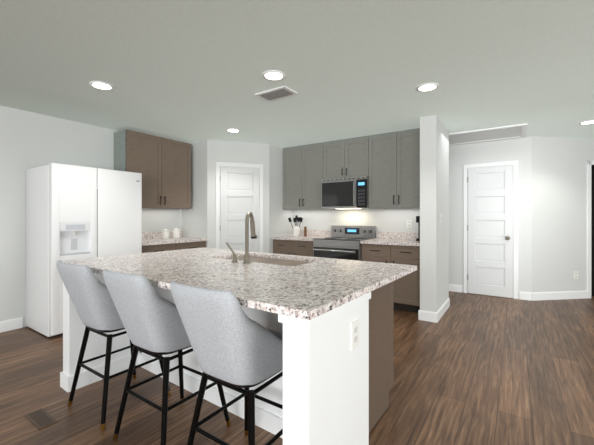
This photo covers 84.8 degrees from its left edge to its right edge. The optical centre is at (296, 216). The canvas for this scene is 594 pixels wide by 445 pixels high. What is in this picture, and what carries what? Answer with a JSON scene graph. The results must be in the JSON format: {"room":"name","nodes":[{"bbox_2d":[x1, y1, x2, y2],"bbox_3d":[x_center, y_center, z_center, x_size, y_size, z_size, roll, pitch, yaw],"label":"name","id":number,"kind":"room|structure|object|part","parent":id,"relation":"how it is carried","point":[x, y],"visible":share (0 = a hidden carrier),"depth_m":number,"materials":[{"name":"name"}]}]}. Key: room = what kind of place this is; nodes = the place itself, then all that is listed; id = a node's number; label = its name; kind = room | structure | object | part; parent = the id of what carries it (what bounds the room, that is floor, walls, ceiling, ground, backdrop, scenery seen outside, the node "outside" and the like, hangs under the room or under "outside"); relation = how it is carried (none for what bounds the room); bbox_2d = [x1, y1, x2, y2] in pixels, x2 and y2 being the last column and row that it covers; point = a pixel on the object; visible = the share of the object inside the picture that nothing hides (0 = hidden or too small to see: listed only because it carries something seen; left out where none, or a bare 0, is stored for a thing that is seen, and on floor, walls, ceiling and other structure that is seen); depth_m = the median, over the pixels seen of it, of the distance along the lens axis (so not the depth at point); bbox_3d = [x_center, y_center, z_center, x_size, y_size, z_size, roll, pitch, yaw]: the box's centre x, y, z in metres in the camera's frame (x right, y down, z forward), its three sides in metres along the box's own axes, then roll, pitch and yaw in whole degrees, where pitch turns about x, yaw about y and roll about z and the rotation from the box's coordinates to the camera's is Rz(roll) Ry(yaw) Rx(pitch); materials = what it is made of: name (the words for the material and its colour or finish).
{"room":"kitchen","nodes":[
{"label":"kitchen","id":0,"kind":"room"},
{"bbox_2d":[0,105,181,326],"bbox_3d":[-3.880,0.020,2.581,0.120,2.440,9.940,0,0,34],"label":"wall","id":1,"kind":"structure","parent":0,"point":[28,140],"depth_m":3.67,"materials":[{"name":"paint"}]},
{"bbox_2d":[114,129,190,208],"bbox_3d":[-2.087,-0.645,4.800,0.368,1.030,1.025,0,0,34],"label":"upper cabinet","id":2,"kind":"object","parent":1,"relation":"attached to","point":[164,164],"visible":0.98,"depth_m":4.67,"materials":[{"name":"brown wood"}]},
{"bbox_2d":[0,284,531,332],"bbox_3d":[-2.233,1.181,2.692,11.943,0.117,2.532,0,0,-32],"label":"baseboard","id":3,"kind":"structure","parent":1,"relation":"attached to","point":[7,325],"depth_m":3.88,"materials":[{"name":"white wood"}]},
{"bbox_2d":[182,140,206,247],"bbox_3d":[-1.623,0.020,5.256,0.630,2.440,0.100,0,0,34],"label":"wall","id":4,"kind":"structure","parent":0,"point":[194,220],"depth_m":5.17,"materials":[{"name":"paint"}]},
{"bbox_2d":[207,140,268,252],"bbox_3d":[-0.939,0.020,5.242,0.984,2.440,0.100,0,0,-18],"label":"wall","id":5,"kind":"structure","parent":0,"point":[217,150],"depth_m":5.16,"materials":[{"name":"paint"}]},
{"bbox_2d":[216,162,262,251],"bbox_3d":[-0.898,0.192,5.150,0.752,2.096,0.096,0,0,-18],"label":"pantry door","id":6,"kind":"structure","parent":5,"relation":"in","point":[239,190],"depth_m":5.17,"materials":[{"name":"white wood"}]},
{"bbox_2d":[269,144,292,252],"bbox_3d":[-0.302,0.020,5.668,0.100,2.440,0.700,0,0,34],"label":"wall","id":7,"kind":"structure","parent":0,"point":[279,224],"depth_m":5.51,"materials":[{"name":"paint"}]},
{"bbox_2d":[0,0,593,147],"bbox_3d":[0.986,-1.250,1.748,9.120,0.100,14.000,0,0,34],"label":"ceiling","id":8,"kind":"structure","parent":0,"point":[187,71],"depth_m":2.57,"materials":[{"name":"paint"}]},
{"bbox_2d":[89,81,113,89],"bbox_3d":[-1.778,-1.194,2.961,0.196,0.010,0.196,0,0,34],"label":"recessed light","id":9,"kind":"object","parent":8,"relation":"in","point":[96,84],"visible":1,"depth_m":2.95,"materials":[{"name":"white plastic"}]},
{"bbox_2d":[226,128,239,132],"bbox_3d":[-0.880,-1.194,4.490,0.196,0.010,0.196,0,0,34],"label":"recessed light","id":10,"kind":"object","parent":8,"relation":"in","point":[234,130],"visible":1,"depth_m":4.48,"materials":[{"name":"white"}]},
{"bbox_2d":[262,70,284,80],"bbox_3d":[-0.196,-1.194,2.750,0.196,0.010,0.196,0,0,34],"label":"recessed light","id":11,"kind":"object","parent":8,"relation":"in","point":[272,75],"visible":1,"depth_m":2.74,"materials":[{"name":"white"}]},
{"bbox_2d":[255,86,297,100],"bbox_3d":[-0.202,-1.191,3.152,0.360,0.014,0.210,0,0,34],"label":"air vent","id":12,"kind":"object","parent":8,"relation":"attached to","point":[280,92],"depth_m":3.13,"materials":[{"name":"white metal"}]},
{"bbox_2d":[416,83,438,91],"bbox_3d":[1.203,-1.194,3.000,0.196,0.010,0.196,0,0,34],"label":"recessed light","id":13,"kind":"object","parent":8,"relation":"in","point":[426,87],"visible":1,"depth_m":2.99,"materials":[{"name":"white"}]},
{"bbox_2d":[449,123,527,145],"bbox_3d":[2.617,-1.190,4.845,1.320,0.018,0.780,0,0,34],"label":"attic hatch","id":14,"kind":"object","parent":8,"relation":"attached to","point":[520,130],"visible":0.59,"depth_m":4.69,"materials":[{"name":"white"}]},
{"bbox_2d":[579,120,593,124],"bbox_3d":[3.683,-1.194,4.102,0.196,0.010,0.196,0,0,34],"label":"recessed light","id":15,"kind":"object","parent":8,"relation":"in","point":[588,121],"visible":1,"depth_m":4.10,"materials":[{"name":"white"}]},
{"bbox_2d":[0,291,593,444],"bbox_3d":[0.986,1.290,1.748,9.120,0.100,14.000,0,0,34],"label":"floor","id":16,"kind":"structure","parent":0,"point":[492,370],"depth_m":2.31,"materials":[{"name":"brown wood"}]},
{"bbox_2d":[25,408,57,429],"bbox_3d":[-1.573,1.237,1.996,0.240,0.005,0.090,0,0,34],"label":"floor vent","id":17,"kind":"object","parent":16,"relation":"in","point":[40,418],"visible":1,"depth_m":1.99,"materials":[{"name":"brown metal"}]},
{"bbox_2d":[26,163,141,336],"bbox_3d":[-2.500,0.345,3.867,0.722,1.789,0.955,0,0,34],"label":"fridge","id":18,"kind":"object","parent":16,"relation":"on","point":[73,212],"visible":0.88,"depth_m":3.52,"materials":[{"name":"white metal"}]},
{"bbox_2d":[57,260,170,430],"bbox_3d":[-1.218,0.757,2.156,0.461,0.969,0.560,0,0,34],"label":"stool","id":19,"kind":"object","parent":16,"relation":"on","point":[92,300],"visible":0.58,"depth_m":1.96,"materials":[{"name":"grey fabric"}]},
{"bbox_3d":[-1.222,0.492,2.150,0.395,0.460,0.559,0,0,34],"label":"seat","id":20,"kind":"part","parent":19,"relation":"part of","materials":[{"name":"grey fabric"}]},
{"bbox_2d":[103,269,230,444],"bbox_3d":[-0.737,0.757,1.831,0.461,0.969,0.560,0,0,34],"label":"stool","id":21,"kind":"object","parent":16,"relation":"on","point":[152,323],"visible":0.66,"depth_m":1.65,"materials":[{"name":"grey fabric"}]},
{"bbox_3d":[-0.741,0.492,1.826,0.395,0.460,0.559,0,0,34],"label":"seat","id":22,"kind":"part","parent":21,"relation":"part of","materials":[{"name":"grey fabric"}]},
{"bbox_2d":[142,231,207,252],"bbox_3d":[-1.954,0.734,4.750,0.643,1.012,1.101,0,0,34],"label":"base cabinet","id":23,"kind":"object","parent":16,"relation":"on","point":[151,241],"visible":0.25,"depth_m":4.71,"materials":[{"name":"grey stone"}]},
{"bbox_2d":[162,229,168,238],"bbox_3d":[-1.943,0.249,4.809,0.104,0.155,0.104,0,0,34],"label":"canister","id":24,"kind":"object","parent":23,"relation":"on","point":[165,232],"visible":0.97,"depth_m":4.77,"materials":[{"name":"white ceramic"}]},
{"bbox_2d":[173,228,179,238],"bbox_3d":[-1.843,0.244,4.958,0.104,0.165,0.104,0,0,34],"label":"canister","id":25,"kind":"object","parent":23,"relation":"on","point":[176,231],"visible":1,"depth_m":4.92,"materials":[{"name":"white ceramic"}]},
{"bbox_2d":[170,281,282,444],"bbox_3d":[-0.256,0.757,1.507,0.461,0.969,0.560,0,0,34],"label":"stool","id":26,"kind":"object","parent":16,"relation":"on","point":[232,350],"visible":0.85,"depth_m":1.33,"materials":[{"name":"grey fabric"}]},
{"bbox_3d":[-0.260,0.492,1.501,0.395,0.460,0.559,0,0,34],"label":"seat","id":27,"kind":"part","parent":26,"relation":"part of","materials":[{"name":"grey fabric"}]},
{"bbox_2d":[60,247,416,444],"bbox_3d":[-0.470,0.780,2.259,2.189,0.920,1.295,0,0,36],"label":"kitchen island","id":28,"kind":"object","parent":16,"relation":"on","point":[335,317],"visible":0.74,"depth_m":1.81,"materials":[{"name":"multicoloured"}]},
{"bbox_2d":[226,212,255,263],"bbox_3d":[-0.364,0.140,2.292,0.236,0.358,0.148,0,0,-39],"label":"faucet","id":29,"kind":"object","parent":28,"relation":"on","point":[252,222],"visible":1,"depth_m":2.25,"materials":[{"name":"silver metal"}]},
{"bbox_2d":[272,230,330,256],"bbox_3d":[0.089,0.734,5.436,0.803,1.012,0.643,0,0,34],"label":"base cabinet","id":30,"kind":"object","parent":16,"relation":"on","point":[300,245],"visible":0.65,"depth_m":5.25,"materials":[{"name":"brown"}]},
{"bbox_2d":[288,215,302,235],"bbox_3d":[-0.012,0.149,5.532,0.289,0.355,0.120,0,0,34],"label":"utensil crock","id":31,"kind":"object","parent":30,"relation":"on","point":[296,229],"visible":0.97,"depth_m":5.50,"materials":[{"name":"white ceramic"}]},
{"bbox_2d":[304,226,306,236],"bbox_3d":[0.141,0.242,5.466,0.056,0.170,0.055,0,0,34],"label":"pepper mill","id":32,"kind":"object","parent":30,"relation":"on","point":[305,227],"visible":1,"depth_m":5.45,"materials":[{"name":"brown wood"}]},
{"bbox_2d":[313,225,375,260],"bbox_3d":[0.717,0.690,4.961,0.752,1.100,0.725,0,0,34],"label":"range","id":33,"kind":"object","parent":16,"relation":"on","point":[344,241],"visible":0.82,"depth_m":4.83,"materials":[{"name":"silver metal"}]},
{"bbox_2d":[360,232,419,312],"bbox_3d":[1.402,0.734,4.550,0.828,1.012,0.643,0,0,34],"label":"base cabinet","id":34,"kind":"object","parent":16,"relation":"on","point":[387,247],"visible":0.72,"depth_m":4.27,"materials":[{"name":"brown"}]},
{"bbox_2d":[416,216,419,240],"bbox_3d":[1.755,0.157,4.509,0.157,0.340,0.220,0,0,34],"label":"coffee maker","id":35,"kind":"object","parent":34,"relation":"on","point":[417,217],"visible":0.35,"depth_m":4.46,"materials":[{"name":"black plastic"}]},
{"bbox_2d":[293,131,448,297],"bbox_3d":[0.515,0.020,5.575,3.820,2.440,0.060,0,0,34],"label":"wall","id":36,"kind":"structure","parent":0,"point":[388,219],"depth_m":5.14,"materials":[{"name":"paint"}]},
{"bbox_2d":[283,128,419,209],"bbox_3d":[0.828,-0.664,5.104,2.399,1.068,0.368,0,0,34],"label":"upper cabinet","id":37,"kind":"object","parent":36,"relation":"attached to","point":[391,160],"visible":0.93,"depth_m":4.82,"materials":[{"name":"grey wood"}]},
{"bbox_2d":[321,176,373,208],"bbox_3d":[0.794,-0.361,5.075,0.754,0.467,0.449,0,0,34],"label":"microwave","id":38,"kind":"object","parent":37,"relation":"attached to","point":[349,192],"visible":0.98,"depth_m":4.92,"materials":[{"name":"silver metal"}]},
{"bbox_2d":[407,220,411,227],"bbox_3d":[1.649,0.100,4.769,0.075,0.115,0.006,0,0,34],"label":"outlet","id":39,"kind":"object","parent":36,"relation":"attached to","point":[409,222],"visible":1,"depth_m":4.77,"materials":[{"name":"white plastic"}]},
{"bbox_2d":[420,115,447,311],"bbox_3d":[1.783,0.020,4.204,0.185,2.440,0.794,0,0,34],"label":"wall","id":40,"kind":"structure","parent":0,"point":[433,133],"depth_m":3.90,"materials":[{"name":"paint"}]},
{"bbox_2d":[449,136,531,298],"bbox_3d":[2.610,0.020,5.489,2.190,2.440,0.120,0,0,34],"label":"wall","id":41,"kind":"structure","parent":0,"point":[520,149],"depth_m":5.08,"materials":[{"name":"paint"}]},
{"bbox_2d":[463,160,517,298],"bbox_3d":[3.013,0.192,5.085,0.742,2.096,0.096,0,0,34],"label":"hall door","id":42,"kind":"structure","parent":41,"relation":"in","point":[490,194],"depth_m":5.10,"materials":[{"name":"white wood"}]},
{"bbox_2d":[532,136,593,297],"bbox_3d":[4.448,0.020,5.023,1.963,2.440,0.136,0,0,-8],"label":"wall","id":43,"kind":"structure","parent":0,"point":[562,168],"depth_m":4.90,"materials":[{"name":"white paint"}]},
{"bbox_2d":[532,290,587,300],"bbox_3d":[3.962,1.181,4.891,0.963,0.117,0.014,0,0,-8],"label":"baseboard","id":44,"kind":"structure","parent":43,"relation":"attached to","point":[536,296],"depth_m":4.88,"materials":[{"name":"white wood"}]},
{"bbox_2d":[574,271,577,278],"bbox_3d":[4.237,0.880,4.934,0.075,0.115,0.006,0,0,-8],"label":"hall outlet","id":45,"kind":"object","parent":43,"relation":"attached to","point":[575,272],"visible":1,"depth_m":4.93,"materials":[{"name":"white plastic"}]}
]}

